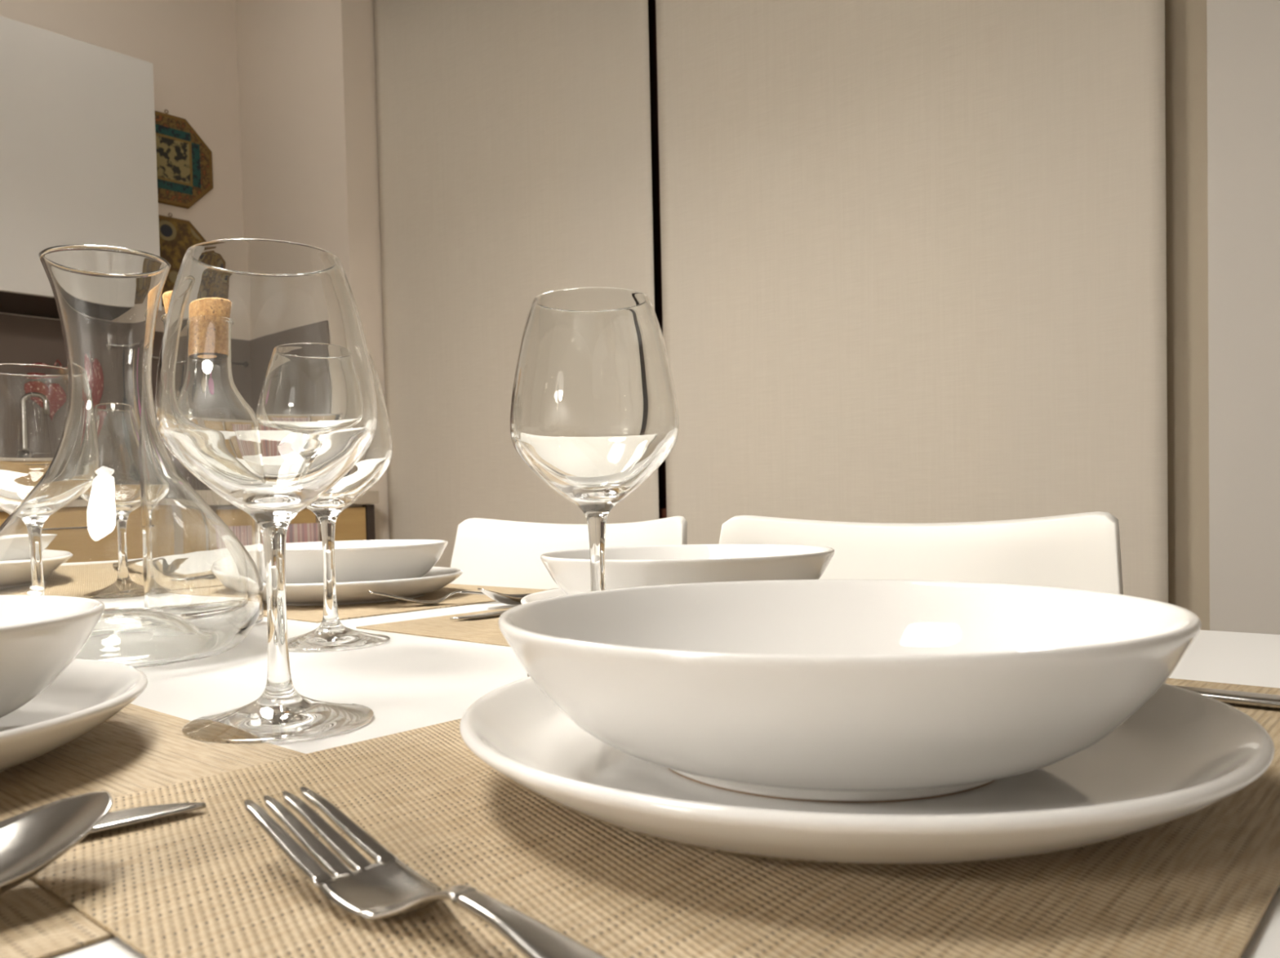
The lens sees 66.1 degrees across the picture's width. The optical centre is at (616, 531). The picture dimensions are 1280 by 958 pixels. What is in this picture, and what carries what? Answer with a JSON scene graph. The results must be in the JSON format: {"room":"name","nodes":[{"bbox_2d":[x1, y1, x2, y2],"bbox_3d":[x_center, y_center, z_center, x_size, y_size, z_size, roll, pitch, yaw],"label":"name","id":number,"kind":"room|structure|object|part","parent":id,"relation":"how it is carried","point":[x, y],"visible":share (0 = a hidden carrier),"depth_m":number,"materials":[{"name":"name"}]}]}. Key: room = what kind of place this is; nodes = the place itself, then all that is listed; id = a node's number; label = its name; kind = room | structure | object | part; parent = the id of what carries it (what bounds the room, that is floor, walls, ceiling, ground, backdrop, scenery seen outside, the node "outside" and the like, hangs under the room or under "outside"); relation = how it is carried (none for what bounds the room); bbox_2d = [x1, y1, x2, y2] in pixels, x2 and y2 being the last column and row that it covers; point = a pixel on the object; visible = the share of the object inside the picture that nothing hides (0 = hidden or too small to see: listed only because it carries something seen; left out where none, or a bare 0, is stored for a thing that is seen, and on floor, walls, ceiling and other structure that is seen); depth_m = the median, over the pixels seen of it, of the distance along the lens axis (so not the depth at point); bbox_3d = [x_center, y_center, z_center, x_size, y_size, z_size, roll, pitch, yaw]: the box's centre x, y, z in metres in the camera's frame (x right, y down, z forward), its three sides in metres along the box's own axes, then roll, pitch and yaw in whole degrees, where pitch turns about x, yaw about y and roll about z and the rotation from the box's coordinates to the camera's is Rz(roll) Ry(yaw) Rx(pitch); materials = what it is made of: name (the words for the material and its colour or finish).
{"room":"dining room","nodes":[
{"label":"dining room","id":0,"kind":"room"},
{"bbox_2d":[0,0,243,332],"bbox_3d":[-2.460,-0.522,2.309,0.150,2.720,4.005,0,2,42],"label":"wall","id":1,"kind":"structure","parent":0,"point":[191,47],"depth_m":3.33,"materials":[{"name":"paint"}]},
{"bbox_2d":[0,15,161,318],"bbox_3d":[-1.918,-0.995,2.535,0.345,0.724,1.300,0,2,42],"label":"upper cabinet","id":2,"kind":"object","parent":1,"relation":"attached to","point":[78,157],"visible":0.87,"depth_m":2.72,"materials":[{"name":"white paint"}]},
{"bbox_3d":[-1.918,-0.639,2.553,0.320,0.004,1.296,0,2,42],"label":"underside panel","id":3,"kind":"part","parent":2,"relation":"part of","materials":[{"name":"brown wood"}]},
{"bbox_2d":[0,313,163,402],"bbox_3d":[-1.848,-0.357,2.404,0.637,0.544,2.349,0,2,42],"label":"backsplash","id":4,"kind":"structure","parent":1,"relation":"attached to","point":[24,340],"depth_m":2.97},
{"bbox_2d":[31,359,67,368],"bbox_3d":[-1.704,-0.432,3.004,0.018,0.194,0.198,0,2,42],"label":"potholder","id":5,"kind":"object","parent":4,"relation":"hanging from","point":[38,363],"visible":0.14,"depth_m":2.98,"materials":[{"name":"red fabric"}]},
{"bbox_2d":[152,355,159,359],"bbox_3d":[-1.464,-0.574,3.278,0.025,0.026,0.466,0,2,42],"label":"utensil rail","id":6,"kind":"object","parent":4,"relation":"attached to","point":[153,357],"visible":0.02,"depth_m":3.21,"materials":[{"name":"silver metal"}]},
{"bbox_2d":[158,213,206,306],"bbox_3d":[-1.481,-0.907,3.277,0.016,0.315,0.299,0,2,42],"label":"wall plaque","id":7,"kind":"object","parent":1,"relation":"attached to","point":[176,235],"visible":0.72,"depth_m":3.27,"materials":[{"name":"brown"}]},
{"bbox_2d":[155,109,213,208],"bbox_3d":[-1.489,-1.247,3.267,0.016,0.315,0.299,0,2,42],"label":"wall plaque","id":8,"kind":"object","parent":1,"relation":"attached to","point":[184,175],"visible":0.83,"depth_m":3.29,"materials":[{"name":"brown"}]},
{"bbox_2d":[235,0,1279,634],"bbox_3d":[0.675,-0.583,1.954,5.000,2.720,0.355,0,2,42],"label":"wall","id":9,"kind":"structure","parent":0,"point":[306,68],"depth_m":1.67,"materials":[{"name":"paint"}]},
{"bbox_2d":[648,0,666,508],"bbox_3d":[0.166,-0.802,2.448,1.700,1.550,0.080,0,2,42],"label":"window","id":10,"kind":"structure","parent":9,"relation":"in","point":[651,3],"depth_m":2.45,"materials":[{"name":"black glass"}]},
{"bbox_3d":[0.183,-0.057,2.471,1.540,0.060,0.080,0,2,42],"label":"frame rail","id":11,"kind":"part","parent":10,"relation":"part of","materials":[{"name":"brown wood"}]},
{"bbox_2d":[658,508,666,518],"bbox_3d":[0.136,-0.037,2.418,1.780,0.044,0.022,0,2,42],"label":"trim","id":12,"kind":"structure","parent":9,"relation":"attached to","point":[663,512],"depth_m":2.42,"materials":[{"name":"brown wood"}]},
{"bbox_3d":[-0.622,-1.920,0.495,5.300,0.100,4.155,0,2,42],"label":"ceiling","id":13,"kind":"structure","parent":0,"visible":0},
{"bbox_2d":[373,0,659,567],"bbox_3d":[-0.324,-0.605,2.765,1.120,2.680,0.036,0,2,42],"label":"blind","id":14,"kind":"object","parent":13,"relation":"hanging from","point":[514,138],"visible":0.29,"depth_m":2.79,"materials":[{"name":"fabric"}]},
{"bbox_2d":[655,0,1168,602],"bbox_3d":[0.517,-0.602,2.014,1.089,2.680,0.035,0,2,42],"label":"blind","id":15,"kind":"object","parent":13,"relation":"hanging from","point":[913,252],"visible":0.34,"depth_m":1.94,"materials":[{"name":"fabric"}]},
{"bbox_3d":[-0.558,0.888,0.580,5.300,0.080,4.155,0,2,42],"label":"floor","id":16,"kind":"structure","parent":0,"visible":0},
{"bbox_2d":[0,504,375,541],"bbox_3d":[-1.777,0.389,2.376,0.777,0.863,2.345,0,2,42],"label":"base cabinet","id":17,"kind":"object","parent":16,"relation":"on","point":[355,522],"visible":0.15,"depth_m":2.94,"materials":[{"name":"brown wood"}]},
{"bbox_3d":[-1.396,0.336,2.492,0.017,0.745,0.410,0,2,42],"label":"door","id":18,"kind":"part","parent":17,"relation":"part of","materials":[{"name":"brown wood"}]},
{"bbox_2d":[0,489,378,511],"bbox_3d":[-1.790,-0.064,2.366,0.773,0.040,2.347,0,2,42],"label":"countertop","id":19,"kind":"structure","parent":17,"relation":"on","point":[370,496],"depth_m":2.96,"materials":[{"name":"beige laminate"}]},
{"bbox_2d":[261,522,320,544],"bbox_3d":[-0.925,0.187,2.728,0.015,0.420,0.240,0,2,42],"label":"kitchen towel","id":20,"kind":"object","parent":17,"relation":"hanging from","point":[296,532],"visible":0.05,"depth_m":2.77,"materials":[{"name":"fabric"}]},
{"bbox_3d":[-0.962,0.313,2.767,0.018,0.755,0.273,0,2,42],"label":"door","id":21,"kind":"part","parent":17,"relation":"part of","materials":[{"name":"brown wood"}]},
{"bbox_3d":[-0.808,0.304,2.939,0.018,0.755,0.149,0,2,42],"label":"door","id":22,"kind":"part","parent":17,"relation":"part of","materials":[{"name":"brown wood"}]},
{"bbox_3d":[-0.747,0.306,3.006,0.021,0.783,0.027,0,2,42],"label":"post","id":23,"kind":"part","parent":17,"relation":"part of","materials":[{"name":"brown wood"}]},
{"bbox_2d":[449,515,687,589],"bbox_3d":[-0.210,0.404,1.248,0.478,0.834,0.534,0,2,42],"label":"dining chair","id":24,"kind":"object","parent":16,"relation":"on","point":[488,552],"visible":0.12,"depth_m":1.48,"materials":[{"name":"white plastic"}]},
{"bbox_2d":[51,600,1279,957],"bbox_3d":[-0.307,0.461,0.754,1.540,0.750,0.940,0,2,42],"label":"dining table","id":25,"kind":"object","parent":16,"relation":"on","point":[408,682],"visible":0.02,"depth_m":0.58,"materials":[{"name":"white laminate"}]},
{"bbox_2d":[0,363,68,514],"bbox_3d":[-0.476,-0.022,0.799,0.099,0.220,0.099,-1,2,0],"label":"wine glass","id":26,"kind":"object","parent":25,"relation":"on","point":[33,397],"visible":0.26,"depth_m":0.76,"materials":[{"name":"clear glass"}]},
{"bbox_2d":[0,244,263,667],"bbox_3d":[-0.357,-0.052,0.699,0.194,0.282,0.194,-1,2,0],"label":"decanter","id":27,"kind":"object","parent":25,"relation":"on","point":[113,520],"visible":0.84,"depth_m":0.66,"materials":[{"name":"clear glass"}]},
{"bbox_2d":[0,702,304,957],"bbox_3d":[-0.331,0.098,0.362,0.482,0.001,0.334,0,2,42],"label":"placemat","id":28,"kind":"object","parent":25,"relation":"on","point":[138,748],"visible":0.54,"depth_m":0.38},
{"bbox_2d":[0,791,112,893],"bbox_3d":[-0.207,0.088,0.200,0.043,0.019,0.205,0,2,37],"label":"spoon","id":29,"kind":"object","parent":28,"relation":"on","point":[33,839],"visible":1,"depth_m":0.27,"materials":[{"name":"silver metal"}]},
{"bbox_2d":[0,657,147,771],"bbox_3d":[-0.331,0.083,0.389,0.264,0.026,0.264,-2,2,-33],"label":"dinner plate","id":30,"kind":"object","parent":28,"relation":"on","point":[87,693],"visible":0.88,"depth_m":0.44,"materials":[{"name":"white ceramic"}]},
{"bbox_2d":[0,594,105,718],"bbox_3d":[-0.332,0.062,0.388,0.232,0.052,0.232,-2,2,-24],"label":"soup bowl","id":31,"kind":"object","parent":30,"relation":"on","point":[41,636],"visible":1,"depth_m":0.39,"materials":[{"name":"white ceramic"}]},
{"bbox_2d":[87,801,205,834],"bbox_3d":[-0.217,0.093,0.258,0.210,0.005,0.018,-3,2,-43],"label":"table knife","id":32,"kind":"object","parent":28,"relation":"on","point":[118,818],"visible":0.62,"depth_m":0.31,"materials":[{"name":"silver metal"}]},
{"bbox_2d":[160,290,263,624],"bbox_3d":[-0.367,-0.062,0.868,0.097,0.292,0.097,0,2,28],"label":"water bottle","id":33,"kind":"object","parent":25,"relation":"on","point":[245,527],"visible":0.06,"depth_m":0.84,"materials":[{"name":"clear glass"}]},
{"bbox_2d":[154,238,377,743],"bbox_3d":[-0.163,-0.019,0.465,0.099,0.220,0.099,-1,2,0],"label":"wine glass","id":34,"kind":"object","parent":25,"relation":"on","point":[265,393],"visible":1,"depth_m":0.43,"materials":[{"name":"clear glass"}]},
{"bbox_2d":[154,238,377,528],"bbox_3d":[-0.164,-0.065,0.463,0.099,0.127,0.099,-1,2,0],"label":"cup","id":35,"kind":"object","parent":34,"relation":"on","point":[265,393],"depth_m":0.43,"materials":[{"name":"clear glass"}]},
{"bbox_3d":[-0.161,0.037,0.466,0.015,0.078,0.015,-1,2,0],"label":"stem","id":36,"kind":"part","parent":34,"relation":"part of","materials":[{"name":"clear glass"}]},
{"bbox_2d":[288,351,392,652],"bbox_3d":[-0.218,-0.026,0.738,0.099,0.220,0.099,-1,2,0],"label":"wine glass","id":37,"kind":"object","parent":25,"relation":"on","point":[331,635],"visible":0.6,"depth_m":0.73,"materials":[{"name":"clear glass"}]},
{"bbox_3d":[-0.216,0.030,0.740,0.015,0.078,0.015,-1,2,0],"label":"stem","id":38,"kind":"part","parent":37,"relation":"part of","materials":[{"name":"clear glass"}]},
{"bbox_2d":[306,351,392,520],"bbox_3d":[-0.219,-0.072,0.737,0.099,0.127,0.099,-1,2,0],"label":"cup","id":39,"kind":"object","parent":37,"relation":"on","point":[377,458],"depth_m":0.72,"materials":[{"name":"clear glass"}]},
{"bbox_2d":[263,583,547,622],"bbox_3d":[-0.337,0.074,1.163,0.480,0.001,0.330,0,2,42],"label":"placemat","id":40,"kind":"object","parent":25,"relation":"on","point":[310,613],"visible":0.26,"depth_m":1.01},
{"bbox_2d":[262,566,462,604],"bbox_3d":[-0.308,0.060,1.115,0.264,0.026,0.264,-2,2,-33],"label":"dinner plate","id":41,"kind":"object","parent":40,"relation":"on","point":[437,577],"visible":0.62,"depth_m":1.02,"materials":[{"name":"white ceramic"}]},
{"bbox_2d":[262,539,448,583],"bbox_3d":[-0.308,0.040,1.115,0.232,0.052,0.232,-2,2,-24],"label":"soup bowl","id":42,"kind":"object","parent":41,"relation":"on","point":[364,560],"visible":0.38,"depth_m":1.03,"materials":[{"name":"white ceramic"}]},
{"bbox_2d":[367,590,506,604],"bbox_3d":[-0.164,0.065,1.013,0.179,0.017,0.024,-2,2,-20],"label":"fork","id":43,"kind":"object","parent":40,"relation":"on","point":[409,599],"visible":0.8,"depth_m":1.00,"materials":[{"name":"silver metal"}]},
{"bbox_3d":[-0.121,0.066,1.028,0.088,0.013,0.020,-2,2,-20],"label":"handle","id":44,"kind":"part","parent":43,"relation":"part of","materials":[{"name":"silver metal"}]},
{"bbox_2d":[355,606,513,646],"bbox_3d":[0.068,0.075,0.797,0.480,0.001,0.330,0,2,42],"label":"placemat","id":45,"kind":"object","parent":25,"relation":"on","point":[486,629],"visible":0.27,"depth_m":0.81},
{"bbox_2d":[449,609,506,619],"bbox_3d":[-0.070,0.071,0.932,0.018,0.005,0.210,0,2,42],"label":"table knife","id":46,"kind":"object","parent":45,"relation":"on","point":[499,612],"visible":0.27,"depth_m":0.87,"materials":[{"name":"silver metal"}]},
{"bbox_2d":[477,587,559,604],"bbox_3d":[-0.049,0.060,1.018,0.205,0.019,0.043,-2,2,-34],"label":"spoon","id":47,"kind":"object","parent":45,"relation":"on","point":[513,599],"visible":0.34,"depth_m":0.96,"materials":[{"name":"silver metal"}]},
{"bbox_2d":[477,587,533,604],"bbox_3d":[-0.103,0.063,0.982,0.076,0.019,0.043,-2,2,-34],"label":"spoon bowl","id":48,"kind":"object","parent":47,"relation":"on","point":[513,599],"depth_m":0.96,"materials":[{"name":"silver metal"}]},
{"bbox_2d":[520,587,566,604],"bbox_3d":[0.056,0.062,0.785,0.264,0.026,0.264,-2,2,-33],"label":"dinner plate","id":49,"kind":"object","parent":45,"relation":"on","point":[555,592],"visible":0.02,"depth_m":0.83,"materials":[{"name":"white ceramic"}]},
{"bbox_2d":[540,543,835,594],"bbox_3d":[0.056,0.041,0.785,0.232,0.052,0.232,-2,2,-24],"label":"soup bowl","id":50,"kind":"object","parent":49,"relation":"on","point":[625,566],"visible":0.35,"depth_m":0.70,"materials":[{"name":"white ceramic"}]},
{"bbox_2d":[509,286,678,676],"bbox_3d":[-0.012,-0.026,0.577,0.099,0.220,0.099,-1,2,0],"label":"wine glass","id":51,"kind":"object","parent":25,"relation":"on","point":[594,413],"visible":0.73,"depth_m":0.54,"materials":[{"name":"clear glass"}]},
{"bbox_2d":[509,286,678,517],"bbox_3d":[-0.013,-0.072,0.576,0.099,0.127,0.099,-1,2,0],"label":"cup","id":52,"kind":"object","parent":51,"relation":"on","point":[594,413],"depth_m":0.54,"materials":[{"name":"clear glass"}]},
{"bbox_3d":[-0.011,0.030,0.579,0.015,0.078,0.015,-1,2,0],"label":"stem","id":53,"kind":"part","parent":51,"relation":"part of","materials":[{"name":"clear glass"}]},
{"bbox_2d":[31,677,1279,957],"bbox_3d":[0.075,0.086,0.385,0.320,0.001,0.486,0,2,42],"label":"placemat","id":54,"kind":"object","parent":25,"relation":"on","point":[209,881],"visible":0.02,"depth_m":0.26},
{"bbox_2d":[244,786,606,957],"bbox_3d":[-0.035,0.085,0.223,0.179,0.017,0.024,0,2,45],"label":"fork","id":55,"kind":"object","parent":54,"relation":"on","point":[386,887],"visible":1,"depth_m":0.25,"materials":[{"name":"silver metal"}]},
{"bbox_3d":[-0.003,0.087,0.191,0.088,0.013,0.020,0,2,45],"label":"handle","id":56,"kind":"part","parent":55,"relation":"part of","materials":[{"name":"silver metal"}]},
{"bbox_2d":[459,675,1275,863],"bbox_3d":[0.078,0.073,0.353,0.264,0.026,0.264,-2,2,-33],"label":"dinner plate","id":57,"kind":"object","parent":54,"relation":"on","point":[1184,752],"visible":0.52,"depth_m":0.29,"materials":[{"name":"white ceramic"}]},
{"bbox_2d":[497,578,1200,802],"bbox_3d":[0.075,0.052,0.353,0.232,0.052,0.232,-2,2,-24],"label":"soup bowl","id":58,"kind":"object","parent":57,"relation":"on","point":[820,690],"visible":1,"depth_m":0.27,"materials":[{"name":"white ceramic"}]},
{"bbox_2d":[1173,684,1279,709],"bbox_3d":[0.246,0.076,0.488,0.210,0.005,0.018,0,2,43],"label":"table knife","id":59,"kind":"object","parent":54,"relation":"on","point":[1228,696],"visible":0.23,"depth_m":0.45,"materials":[{"name":"silver metal"}]},
{"bbox_2d":[718,511,1123,594],"bbox_3d":[0.167,0.405,0.912,0.478,0.834,0.534,0,2,42],"label":"dining chair","id":60,"kind":"object","parent":16,"relation":"on","point":[1080,550],"visible":0.19,"depth_m":1.04,"materials":[{"name":"white plastic"}]}
]}

